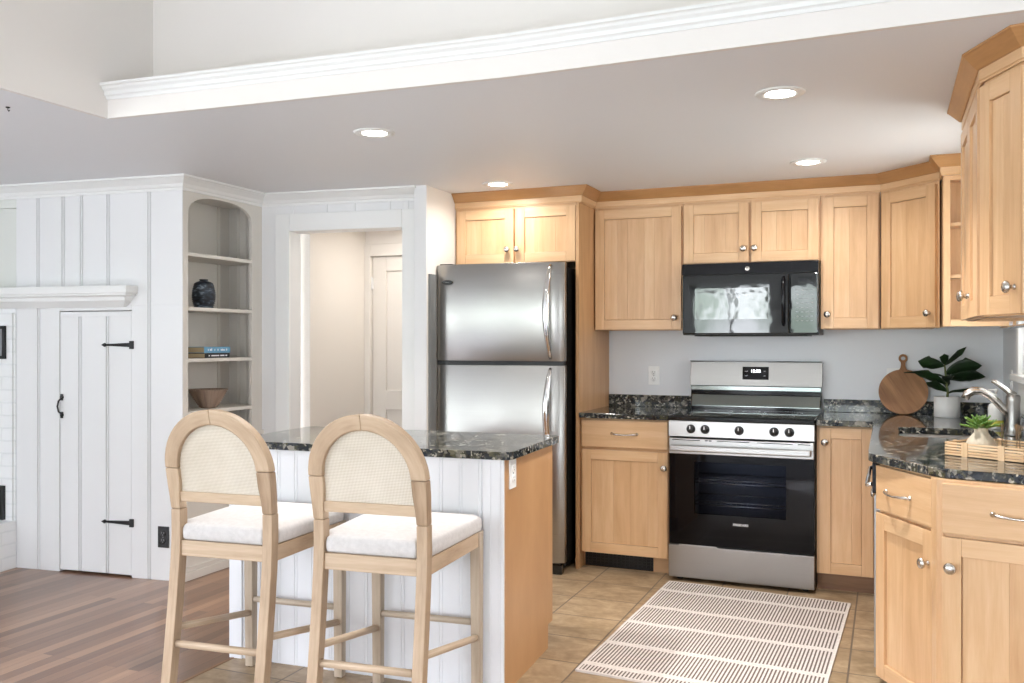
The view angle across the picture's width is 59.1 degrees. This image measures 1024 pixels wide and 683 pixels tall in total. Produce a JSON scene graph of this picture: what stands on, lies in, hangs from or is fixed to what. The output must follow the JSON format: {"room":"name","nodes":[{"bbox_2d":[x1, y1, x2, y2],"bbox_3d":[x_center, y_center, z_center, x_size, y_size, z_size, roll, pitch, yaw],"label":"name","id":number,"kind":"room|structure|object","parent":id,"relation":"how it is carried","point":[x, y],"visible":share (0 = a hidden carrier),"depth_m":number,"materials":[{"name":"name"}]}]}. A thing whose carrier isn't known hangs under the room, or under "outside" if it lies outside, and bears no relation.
{"room":"kitchen","nodes":[
{"label":"kitchen","id":0,"kind":"room"},
{"bbox_2d":[0,0,152,118],"bbox_3d":[-2.744,-1.444,0.903,0.020,1.111,6.360,0,0,23],"label":"wall","id":1,"kind":"structure","parent":0,"point":[56,52],"depth_m":3.45,"materials":[{"name":"paint"}]},
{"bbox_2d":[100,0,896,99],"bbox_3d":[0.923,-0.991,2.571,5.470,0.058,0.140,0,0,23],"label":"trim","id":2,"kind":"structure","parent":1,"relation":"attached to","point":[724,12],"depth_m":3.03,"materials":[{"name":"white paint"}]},
{"bbox_2d":[0,190,182,580],"bbox_3d":[-2.826,0.205,5.255,2.217,2.190,0.120,0,0,16],"label":"wall","id":3,"kind":"structure","parent":0,"point":[132,239],"depth_m":5.04,"materials":[{"name":"white paint"}]},
{"bbox_2d":[0,326,5,358],"bbox_3d":[-3.173,0.005,5.274,0.542,0.190,0.015,0,0,16],"label":"wall frame","id":4,"kind":"object","parent":3,"relation":"attached to","point":[2,328],"visible":1,"depth_m":5.19,"materials":[{"name":"black metal"}]},
{"bbox_2d":[0,285,137,308],"bbox_3d":[-2.940,-0.247,5.202,1.830,0.114,0.145,0,0,16],"label":"mantel shelf","id":5,"kind":"object","parent":3,"relation":"attached to","point":[110,295],"visible":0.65,"depth_m":5.01,"materials":[{"name":"white paint"}]},
{"bbox_2d":[56,311,133,574],"bbox_3d":[-2.319,0.560,5.039,0.497,1.455,0.071,0,0,16],"label":"door","id":6,"kind":"structure","parent":3,"relation":"in","point":[97,522],"depth_m":5.04,"materials":[{"name":"white paint"}]},
{"bbox_2d":[158,526,168,547],"bbox_3d":[-1.895,1.063,4.911,0.070,0.115,0.010,0,0,16],"label":"wall outlet","id":7,"kind":"object","parent":3,"relation":"attached to","point":[163,532],"visible":1,"depth_m":4.91,"materials":[{"name":"black plastic"}]},
{"bbox_2d":[0,174,415,206],"bbox_3d":[-2.182,-0.854,5.142,3.298,0.072,0.714,0,0,-1],"label":"trim","id":8,"kind":"structure","parent":3,"relation":"attached to","point":[170,182],"depth_m":5.13,"materials":[{"name":"white paint"}]},
{"bbox_2d":[183,190,263,581],"bbox_3d":[-1.648,0.205,5.212,0.038,2.190,0.702,0,0,23],"label":"wall","id":9,"kind":"structure","parent":0,"point":[196,567],"depth_m":5.42,"materials":[{"name":"paint"}]},
{"bbox_2d":[188,199,251,422],"bbox_3d":[-1.766,0.205,5.275,0.267,2.190,0.695,0,0,23],"label":"shelf niche","id":10,"kind":"object","parent":9,"relation":"attached to","point":[218,231],"depth_m":5.50,"materials":[{"name":"paint"}]},
{"bbox_2d":[192,279,215,307],"bbox_3d":[-1.769,-0.273,5.187,0.134,0.167,0.134,0,0,23],"label":"jar","id":11,"kind":"object","parent":10,"relation":"on","point":[203,292],"visible":0.94,"depth_m":5.14,"materials":[{"name":"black ceramic"}]},
{"bbox_2d":[188,388,227,407],"bbox_3d":[-1.756,0.329,5.225,0.224,0.108,0.224,0,0,23],"label":"basket bowl","id":12,"kind":"object","parent":10,"relation":"on","point":[203,397],"visible":0.99,"depth_m":5.16,"materials":[{"name":"brown wood"}]},
{"bbox_2d":[188,353,229,357],"bbox_3d":[-1.765,0.080,5.220,0.151,0.028,0.236,0,0,17],"label":"book","id":13,"kind":"object","parent":10,"relation":"on","point":[190,355],"visible":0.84,"depth_m":5.12,"materials":[{"name":"black paper"}]},
{"bbox_2d":[188,347,229,352],"bbox_3d":[-1.764,0.048,5.223,0.151,0.034,0.236,0,0,19],"label":"book","id":14,"kind":"object","parent":13,"relation":"on","point":[190,349],"visible":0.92,"depth_m":5.13,"materials":[{"name":"blue paper"}]},
{"bbox_2d":[188,403,251,413],"bbox_3d":[-1.760,0.393,5.264,0.247,0.020,0.628,0,0,23],"label":"shelf","id":15,"kind":"object","parent":9,"relation":"attached to","point":[192,407],"depth_m":5.32,"materials":[{"name":"paint"}]},
{"bbox_2d":[188,357,251,361],"bbox_3d":[-1.760,0.104,5.264,0.247,0.020,0.628,0,0,23],"label":"shelf","id":16,"kind":"object","parent":9,"relation":"attached to","point":[231,359],"depth_m":5.19,"materials":[{"name":"paint"}]},
{"bbox_2d":[188,307,251,313],"bbox_3d":[-1.760,-0.179,5.264,0.247,0.020,0.628,0,0,23],"label":"shelf","id":17,"kind":"object","parent":9,"relation":"attached to","point":[191,310],"depth_m":5.27,"materials":[{"name":"paint"}]},
{"bbox_2d":[188,252,251,265],"bbox_3d":[-1.760,-0.478,5.264,0.247,0.020,0.628,0,0,23],"label":"shelf","id":18,"kind":"object","parent":9,"relation":"attached to","point":[194,259],"depth_m":5.29,"materials":[{"name":"paint"}]},
{"bbox_2d":[262,200,413,433],"bbox_3d":[-1.021,0.205,5.424,1.070,2.190,0.124,0,0,16],"label":"doorway","id":19,"kind":"structure","parent":9,"relation":"in","point":[268,213],"depth_m":5.49,"materials":[{"name":"white paint"}]},
{"bbox_2d":[276,209,413,431],"bbox_3d":[-0.992,0.267,5.345,0.902,2.067,0.020,0,0,16],"label":"door frame","id":20,"kind":"structure","parent":9,"relation":"attached to","point":[286,224],"depth_m":5.37,"materials":[{"name":"white paint"}]},
{"bbox_2d":[301,232,364,427],"bbox_3d":[-1.174,0.205,5.882,0.115,2.190,0.640,0,0,23],"label":"wall","id":21,"kind":"structure","parent":0,"point":[332,264],"depth_m":5.78,"materials":[{"name":"white paint"}]},
{"bbox_2d":[365,230,401,413],"bbox_3d":[-0.665,0.205,6.082,0.900,2.190,0.120,0,0,23],"label":"wall","id":22,"kind":"structure","parent":0,"point":[372,237],"depth_m":6.13,"materials":[{"name":"white paint"}]},
{"bbox_2d":[364,243,401,413],"bbox_3d":[-0.641,0.321,5.997,0.780,1.958,0.018,0,0,23],"label":"trim","id":23,"kind":"structure","parent":22,"relation":"attached to","point":[390,249],"depth_m":6.12,"materials":[{"name":"white paint"}]},
{"bbox_2d":[371,256,401,427],"bbox_3d":[-0.619,0.358,6.019,0.726,1.863,0.051,0,0,23],"label":"door","id":24,"kind":"structure","parent":22,"relation":"in","point":[386,282],"depth_m":6.11,"materials":[{"name":"white paint"}]},
{"bbox_2d":[153,0,723,75],"bbox_3d":[1.027,-1.485,2.820,5.470,1.030,0.103,0,0,23],"label":"wall","id":25,"kind":"structure","parent":0,"point":[188,35],"depth_m":3.48,"materials":[{"name":"paint"}]},
{"bbox_2d":[108,0,1023,118],"bbox_3d":[0.962,-0.932,2.665,5.470,0.086,0.260,0,0,23],"label":"trim","id":26,"kind":"structure","parent":25,"relation":"attached to","point":[897,14],"depth_m":2.92,"materials":[{"name":"paint"}]},
{"bbox_2d":[427,185,455,430],"bbox_3d":[-0.331,0.205,5.618,0.075,2.190,0.980,0,0,23],"label":"wall pier","id":27,"kind":"object","parent":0,"point":[441,212],"visible":0.21,"depth_m":5.28,"materials":[{"name":"white paint"}]},
{"bbox_2d":[414,185,426,429],"bbox_3d":[-0.522,0.205,5.163,0.076,2.190,0.010,0,0,23],"label":"trim","id":28,"kind":"structure","parent":27,"relation":"attached to","point":[420,193],"depth_m":5.16,"materials":[{"name":"white paint"}]},
{"bbox_2d":[428,274,435,430],"bbox_3d":[-0.458,0.457,5.197,0.013,1.686,0.075,0,0,23],"label":"trim","id":29,"kind":"structure","parent":27,"relation":"attached to","point":[431,277],"depth_m":5.18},
{"bbox_2d":[0,558,886,682],"bbox_3d":[-0.963,1.325,1.592,8.200,0.050,9.000,0,0,23],"label":"floor","id":30,"kind":"structure","parent":0,"point":[64,626],"depth_m":4.12,"materials":[{"name":"brown wood"}]},
{"bbox_2d":[0,308,15,571],"bbox_3d":[-3.381,0.552,5.085,0.959,1.495,0.720,0,0,16],"label":"fireplace","id":31,"kind":"object","parent":30,"relation":"on","point":[7,316],"visible":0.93,"depth_m":5.20,"materials":[{"name":"white paint"}]},
{"bbox_2d":[178,657,233,682],"bbox_3d":[-0.943,1.304,4.210,0.014,0.012,3.850,0,0,23],"label":"trim","id":32,"kind":"structure","parent":30,"relation":"on","point":[230,658],"depth_m":3.57,"materials":[{"name":"brown wood"}]},
{"bbox_2d":[161,409,345,682],"bbox_3d":[-0.936,0.765,3.311,0.441,1.070,0.579,0,0,18],"label":"counter stool","id":33,"kind":"object","parent":30,"relation":"on","point":[217,456],"visible":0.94,"depth_m":3.12,"materials":[{"name":"brown wood"}]},
{"bbox_2d":[183,501,343,544],"bbox_3d":[-0.924,0.659,3.349,0.440,0.068,0.499,0,0,18],"label":"seat cushion","id":34,"kind":"object","parent":33,"relation":"on","point":[234,524],"depth_m":3.16,"materials":[{"name":"fabric"}]},
{"bbox_2d":[229,445,551,682],"bbox_3d":[-0.496,0.868,3.806,1.205,0.865,0.613,0,0,19],"label":"kitchen island","id":35,"kind":"object","parent":30,"relation":"on","point":[516,521],"visible":0.44,"depth_m":3.48,"materials":[{"name":"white wood"}]},
{"bbox_2d":[260,426,558,459],"bbox_3d":[-0.485,0.420,3.811,1.247,0.030,0.647,0,0,19],"label":"island countertop","id":36,"kind":"structure","parent":35,"relation":"on","point":[445,444],"depth_m":3.62,"materials":[{"name":"stone"}]},
{"bbox_2d":[509,459,515,489],"bbox_3d":[0.004,0.494,3.398,0.010,0.115,0.070,0,0,19],"label":"island outlet","id":37,"kind":"object","parent":35,"relation":"attached to","point":[512,463],"visible":0.88,"depth_m":3.39,"materials":[{"name":"white plastic"}]},
{"bbox_2d":[307,414,482,682],"bbox_3d":[-0.397,0.765,3.121,0.440,1.070,0.579,0,0,17],"label":"counter stool","id":38,"kind":"object","parent":30,"relation":"on","point":[368,465],"visible":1,"depth_m":2.93,"materials":[{"name":"brown wood"}]},
{"bbox_2d":[326,512,481,557],"bbox_3d":[-0.385,0.659,3.159,0.440,0.068,0.499,0,0,17],"label":"seat cushion","id":39,"kind":"object","parent":38,"relation":"on","point":[365,535],"depth_m":2.98,"materials":[{"name":"fabric"}]},
{"bbox_2d":[437,262,575,574],"bbox_3d":[0.012,0.426,5.393,0.764,1.748,0.726,0,0,18],"label":"refrigerator","id":40,"kind":"object","parent":30,"relation":"on","point":[506,332],"visible":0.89,"depth_m":5.10,"materials":[{"name":"metal"}]},
{"bbox_2d":[576,202,608,568],"bbox_3d":[0.491,0.251,5.454,0.020,2.098,0.608,0,0,23],"label":"panel","id":41,"kind":"object","parent":30,"relation":"on","point":[592,345],"visible":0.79,"depth_m":5.30,"materials":[{"name":"brown wood"}]},
{"bbox_2d":[581,418,669,572],"bbox_3d":[0.737,0.868,5.342,0.520,0.864,0.620,0,0,23],"label":"base cabinet","id":42,"kind":"object","parent":30,"relation":"on","point":[625,462],"visible":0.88,"depth_m":5.09,"materials":[{"name":"brown wood"}]},
{"bbox_2d":[585,551,652,570],"bbox_3d":[0.612,1.251,5.174,0.400,0.090,0.009,0,0,23],"label":"floor vent","id":43,"kind":"object","parent":42,"relation":"attached to","point":[591,558],"visible":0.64,"depth_m":5.17,"materials":[{"name":"black metal"}]},
{"bbox_2d":[579,406,689,420],"bbox_3d":[0.740,0.420,5.345,0.520,0.030,0.618,0,0,23],"label":"countertop","id":44,"kind":"structure","parent":42,"relation":"on","point":[607,412],"depth_m":5.16,"materials":[{"name":"stone"}]},
{"bbox_2d":[575,581,850,682],"bbox_3d":[0.963,1.294,4.016,0.968,0.009,1.515,0,0,23],"label":"rug","id":45,"kind":"object","parent":30,"relation":"on","point":[685,632],"visible":1,"depth_m":3.93,"materials":[{"name":"white fabric"}]},
{"bbox_2d":[668,360,822,590],"bbox_3d":[1.318,0.708,5.061,0.763,1.184,0.691,0,0,23],"label":"range","id":46,"kind":"object","parent":30,"relation":"on","point":[743,456],"visible":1,"depth_m":4.88,"materials":[{"name":"silver metal"}]},
{"bbox_2d":[669,453,813,554],"bbox_3d":[1.209,0.854,4.798,0.751,0.489,0.024,0,0,23],"label":"oven","id":47,"kind":"object","parent":46,"relation":"in","point":[688,529],"depth_m":4.78,"materials":[{"name":"black glass"}]},
{"bbox_2d":[668,408,822,424],"bbox_3d":[1.313,0.415,5.049,0.763,0.025,0.577,0,0,23],"label":"cooktop","id":48,"kind":"object","parent":46,"relation":"in","point":[692,416],"depth_m":4.91,"materials":[{"name":"ceramic"}]},
{"bbox_2d":[742,367,768,379],"bbox_3d":[1.435,0.187,5.324,0.150,0.076,0.015,0,0,23],"label":"clock","id":49,"kind":"object","parent":46,"relation":"on","point":[748,373],"depth_m":5.32,"materials":[{"name":"black"}]},
{"bbox_2d":[817,426,873,593],"bbox_3d":[1.841,0.868,4.883,0.335,0.864,0.620,0,0,23],"label":"base cabinet","id":50,"kind":"object","parent":30,"relation":"on","point":[845,505],"visible":0.66,"depth_m":4.65,"materials":[{"name":"brown wood"}]},
{"bbox_2d":[865,462,879,666],"bbox_3d":[1.690,0.869,3.447,0.632,0.862,0.592,0,0,23],"label":"dishwasher","id":51,"kind":"object","parent":30,"relation":"on","point":[873,467],"visible":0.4,"depth_m":3.29,"materials":[{"name":"metal"}]},
{"bbox_2d":[876,464,1023,682],"bbox_3d":[1.508,0.868,2.934,0.612,0.864,0.483,0,0,23],"label":"base cabinet","id":52,"kind":"object","parent":30,"relation":"on","point":[950,552],"visible":1,"depth_m":2.83,"materials":[{"name":"brown wood"}]},
{"bbox_2d":[816,412,1023,484],"bbox_3d":[1.759,0.420,3.930,0.914,0.030,2.443,0,0,23],"label":"countertop","id":53,"kind":"structure","parent":52,"relation":"on","point":[923,455],"depth_m":3.49,"materials":[{"name":"stone"}]},
{"bbox_2d":[879,354,927,414],"bbox_3d":[2.177,0.238,5.031,0.254,0.335,0.098,0,0,23],"label":"cutting board","id":54,"kind":"object","parent":53,"relation":"on","point":[901,393],"visible":0.96,"depth_m":5.01,"materials":[{"name":"brown wood"}]},
{"bbox_2d":[904,347,984,417],"bbox_3d":[2.323,0.216,4.856,0.403,0.378,0.212,0,0,23],"label":"potted plant","id":55,"kind":"object","parent":53,"relation":"on","point":[947,406],"visible":0.97,"depth_m":4.83,"materials":[{"name":"green plant"}]},
{"bbox_2d":[899,433,993,438],"bbox_3d":[1.927,0.526,4.002,0.411,0.181,0.478,0,0,23],"label":"sink","id":56,"kind":"object","parent":53,"relation":"in","point":[902,434],"visible":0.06,"depth_m":4.23,"materials":[{"name":"metal"}]},
{"bbox_2d":[945,438,1023,462],"bbox_3d":[1.719,0.380,3.180,0.246,0.050,0.283,0,0,-34],"label":"tray","id":57,"kind":"object","parent":53,"relation":"on","point":[952,448],"visible":0.75,"depth_m":3.13,"materials":[{"name":"brown wood"}]},
{"bbox_2d":[960,414,1002,453],"bbox_3d":[1.683,0.328,3.240,0.127,0.135,0.122,0,0,-4],"label":"potted plant","id":58,"kind":"object","parent":57,"relation":"on","point":[980,424],"visible":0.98,"depth_m":3.22,"materials":[{"name":"beige ceramic"}]},
{"bbox_2d":[994,439,1006,452],"bbox_3d":[1.733,0.373,3.232,0.066,0.045,0.040,0,0,23],"label":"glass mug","id":59,"kind":"object","parent":57,"relation":"on","point":[996,440],"visible":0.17,"depth_m":3.21,"materials":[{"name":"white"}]},
{"bbox_2d":[1000,423,1018,453],"bbox_3d":[1.754,0.343,3.187,0.060,0.105,0.060,0,0,23],"label":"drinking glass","id":60,"kind":"object","parent":57,"relation":"in","point":[1002,426],"visible":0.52,"depth_m":3.18,"materials":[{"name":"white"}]},
{"bbox_2d":[1017,425,1023,451],"bbox_3d":[1.772,0.343,3.108,0.060,0.105,0.060,0,0,23],"label":"drinking glass","id":61,"kind":"object","parent":57,"relation":"in","point":[1019,427],"visible":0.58,"depth_m":3.11,"materials":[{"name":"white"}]},
{"bbox_2d":[961,380,1021,435],"bbox_3d":[2.079,0.285,3.922,0.234,0.240,0.066,0,0,23],"label":"faucet","id":62,"kind":"object","parent":53,"relation":"on","point":[1011,410],"visible":0.88,"depth_m":3.89,"materials":[{"name":"metal"}]},
{"bbox_2d":[988,389,1003,428],"bbox_3d":[2.247,0.312,4.199,0.066,0.186,0.066,0,0,-35],"label":"soap bottle","id":63,"kind":"object","parent":53,"relation":"on","point":[995,414],"visible":0.48,"depth_m":4.17,"materials":[{"name":"white plastic"}]},
{"bbox_2d":[0,12,1023,193],"bbox_3d":[-0.990,-0.915,1.657,8.300,0.050,9.100,0,0,23],"label":"ceiling","id":64,"kind":"structure","parent":0,"point":[875,102],"depth_m":3.74,"materials":[{"name":"paint"}]},
{"bbox_2d":[353,128,394,137],"bbox_3d":[-0.586,-0.889,3.850,0.176,0.010,0.176,0,0,23],"label":"recessed light","id":65,"kind":"object","parent":64,"relation":"in","point":[364,132],"visible":1,"depth_m":3.83,"materials":[{"name":"white paint"}]},
{"bbox_2d":[482,181,512,186],"bbox_3d":[-0.080,-0.889,5.107,0.176,0.010,0.176,0,0,23],"label":"recessed light","id":66,"kind":"object","parent":64,"relation":"in","point":[492,183],"visible":1,"depth_m":5.09,"materials":[{"name":"white plastic"}]},
{"bbox_2d":[755,86,805,99],"bbox_3d":[0.960,-0.889,3.238,0.176,0.010,0.176,0,0,23],"label":"recessed light","id":67,"kind":"object","parent":64,"relation":"in","point":[780,92],"visible":1,"depth_m":3.23,"materials":[{"name":"white plastic"}]},
{"bbox_2d":[790,158,826,165],"bbox_3d":[1.467,-0.889,4.480,0.176,0.010,0.176,0,0,23],"label":"recessed light","id":68,"kind":"object","parent":64,"relation":"in","point":[810,161],"visible":1,"depth_m":4.47,"materials":[{"name":"white plastic"}]},
{"bbox_2d":[609,181,1002,435],"bbox_3d":[1.324,0.205,5.502,3.220,2.190,0.123,0,0,23],"label":"wall","id":69,"kind":"structure","parent":0,"point":[855,363],"depth_m":5.22,"materials":[{"name":"grey paint"}]},
{"bbox_2d":[456,203,586,268],"bbox_3d":[0.118,-0.637,5.591,0.772,0.355,0.644,0,0,23],"label":"upper cabinet","id":70,"kind":"object","parent":69,"relation":"attached to","point":[533,233],"visible":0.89,"depth_m":5.32,"materials":[{"name":"brown wood"}]},
{"bbox_2d":[451,153,960,209],"bbox_3d":[1.060,-0.844,4.959,2.996,0.092,0.468,0,0,23],"label":"crown molding","id":71,"kind":"structure","parent":70,"relation":"attached to","point":[938,166],"depth_m":5.13,"materials":[{"name":"brown wood"}]},
{"bbox_2d":[595,204,682,330],"bbox_3d":[0.795,-0.442,5.461,0.534,0.747,0.364,0,0,23],"label":"upper cabinet","id":72,"kind":"object","parent":69,"relation":"attached to","point":[639,250],"visible":0.93,"depth_m":5.33,"materials":[{"name":"brown wood"}]},
{"bbox_2d":[609,394,690,407],"bbox_3d":[0.855,0.368,5.621,0.519,0.073,0.020,0,0,23],"label":"backsplash","id":73,"kind":"structure","parent":69,"relation":"attached to","point":[678,401],"depth_m":5.61,"materials":[{"name":"stone"}]},
{"bbox_2d":[648,366,659,384],"bbox_3d":[0.882,0.212,5.617,0.070,0.115,0.010,0,0,23],"label":"wall outlet","id":74,"kind":"object","parent":69,"relation":"attached to","point":[653,371],"visible":1,"depth_m":5.61,"materials":[{"name":"white plastic"}]},
{"bbox_2d":[683,196,820,264],"bbox_3d":[1.391,-0.629,5.213,0.754,0.371,0.364,0,0,23],"label":"upper cabinet","id":75,"kind":"object","parent":69,"relation":"attached to","point":[776,229],"visible":0.9,"depth_m":5.07,"materials":[{"name":"brown wood"}]},
{"bbox_2d":[682,260,822,336],"bbox_3d":[1.378,-0.233,5.171,0.738,0.410,0.442,0,0,23],"label":"microwave","id":76,"kind":"object","parent":75,"relation":"attached to","point":[779,298],"visible":0.97,"depth_m":5.00,"materials":[{"name":"black plastic"}]},
{"bbox_2d":[821,192,879,329],"bbox_3d":[1.878,-0.442,5.011,0.300,0.747,0.364,0,0,23],"label":"upper cabinet","id":77,"kind":"object","parent":69,"relation":"attached to","point":[850,223],"visible":1,"depth_m":4.88,"materials":[{"name":"brown wood"}]},
{"bbox_2d":[887,368,899,373],"bbox_3d":[2.147,0.208,5.088,0.070,0.115,0.010,0,0,23],"label":"wall outlet","id":78,"kind":"object","parent":69,"relation":"attached to","point":[889,370],"visible":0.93,"depth_m":5.09,"materials":[{"name":"white plastic"}]},
{"bbox_2d":[824,399,989,415],"bbox_3d":[2.224,0.368,5.049,0.914,0.073,0.020,0,0,23],"label":"backsplash","id":79,"kind":"structure","parent":69,"relation":"attached to","point":[830,405],"depth_m":5.11,"materials":[{"name":"stone"}]},
{"bbox_2d":[881,180,939,328],"bbox_3d":[2.099,-0.442,4.793,0.267,0.747,0.597,0,0,21],"label":"upper cabinet","id":80,"kind":"object","parent":69,"relation":"attached to","point":[910,216],"visible":1,"depth_m":4.63,"materials":[{"name":"brown wood"}]},
{"bbox_2d":[1003,328,1023,413],"bbox_3d":[2.249,0.205,3.722,0.146,2.190,2.700,0,0,23],"label":"wall","id":81,"kind":"structure","parent":0,"point":[1009,335],"depth_m":4.66,"materials":[{"name":"grey paint"}]},
{"bbox_2d":[940,175,1015,327],"bbox_3d":[2.362,-0.435,4.615,0.326,0.726,0.712,0,0,23],"label":"upper cabinet","id":82,"kind":"object","parent":81,"relation":"attached to","point":[950,187],"visible":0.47,"depth_m":4.42,"materials":[{"name":"brown wood"}]},
{"bbox_2d":[956,82,1023,320],"bbox_3d":[1.703,-0.446,3.063,0.352,0.739,0.695,0,0,23],"label":"upper cabinet","id":83,"kind":"object","parent":81,"relation":"attached to","point":[969,294],"visible":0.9,"depth_m":3.06,"materials":[{"name":"brown wood"}]},
{"bbox_2d":[947,23,1023,129],"bbox_3d":[1.652,-0.844,2.950,0.361,0.092,1.064,0,0,23],"label":"crown molding","id":84,"kind":"structure","parent":83,"relation":"attached to","point":[1003,51],"depth_m":2.74,"materials":[{"name":"brown wood"}]},
{"bbox_2d":[1008,321,1023,328],"bbox_3d":[1.720,-0.060,3.016,0.026,0.035,0.950,0,0,23],"label":"towel bar","id":85,"kind":"object","parent":83,"relation":"attached to","point":[1011,326],"visible":1,"depth_m":3.31,"materials":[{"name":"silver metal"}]},
{"bbox_2d":[980,62,1023,316],"bbox_3d":[1.537,-0.446,2.611,0.311,0.739,0.267,0,0,23],"label":"upper cabinet","id":86,"kind":"object","parent":81,"relation":"attached to","point":[1001,96],"visible":0.99,"depth_m":2.67,"materials":[{"name":"brown wood"}]},
{"bbox_2d":[1009,370,1012,389],"bbox_3d":[2.503,0.200,4.537,0.010,0.115,0.070,0,0,23],"label":"wall outlet","id":87,"kind":"object","parent":81,"relation":"attached to","point":[1011,371],"visible":0.59,"depth_m":4.51,"materials":[{"name":"white plastic"}]},
{"bbox_2d":[1004,413,1023,432],"bbox_3d":[2.190,0.368,3.803,0.020,0.073,2.305,0,0,23],"label":"backsplash","id":88,"kind":"structure","parent":81,"relation":"attached to","point":[1021,414],"depth_m":4.05,"materials":[{"name":"stone"}]},
{"bbox_2d":[1009,321,1023,410],"bbox_3d":[2.197,-0.255,3.762,0.120,1.130,0.955,0,0,23],"label":"window","id":89,"kind":"structure","parent":81,"relation":"in","point":[1018,377],"depth_m":4.15,"materials":[{"name":"white paint"}]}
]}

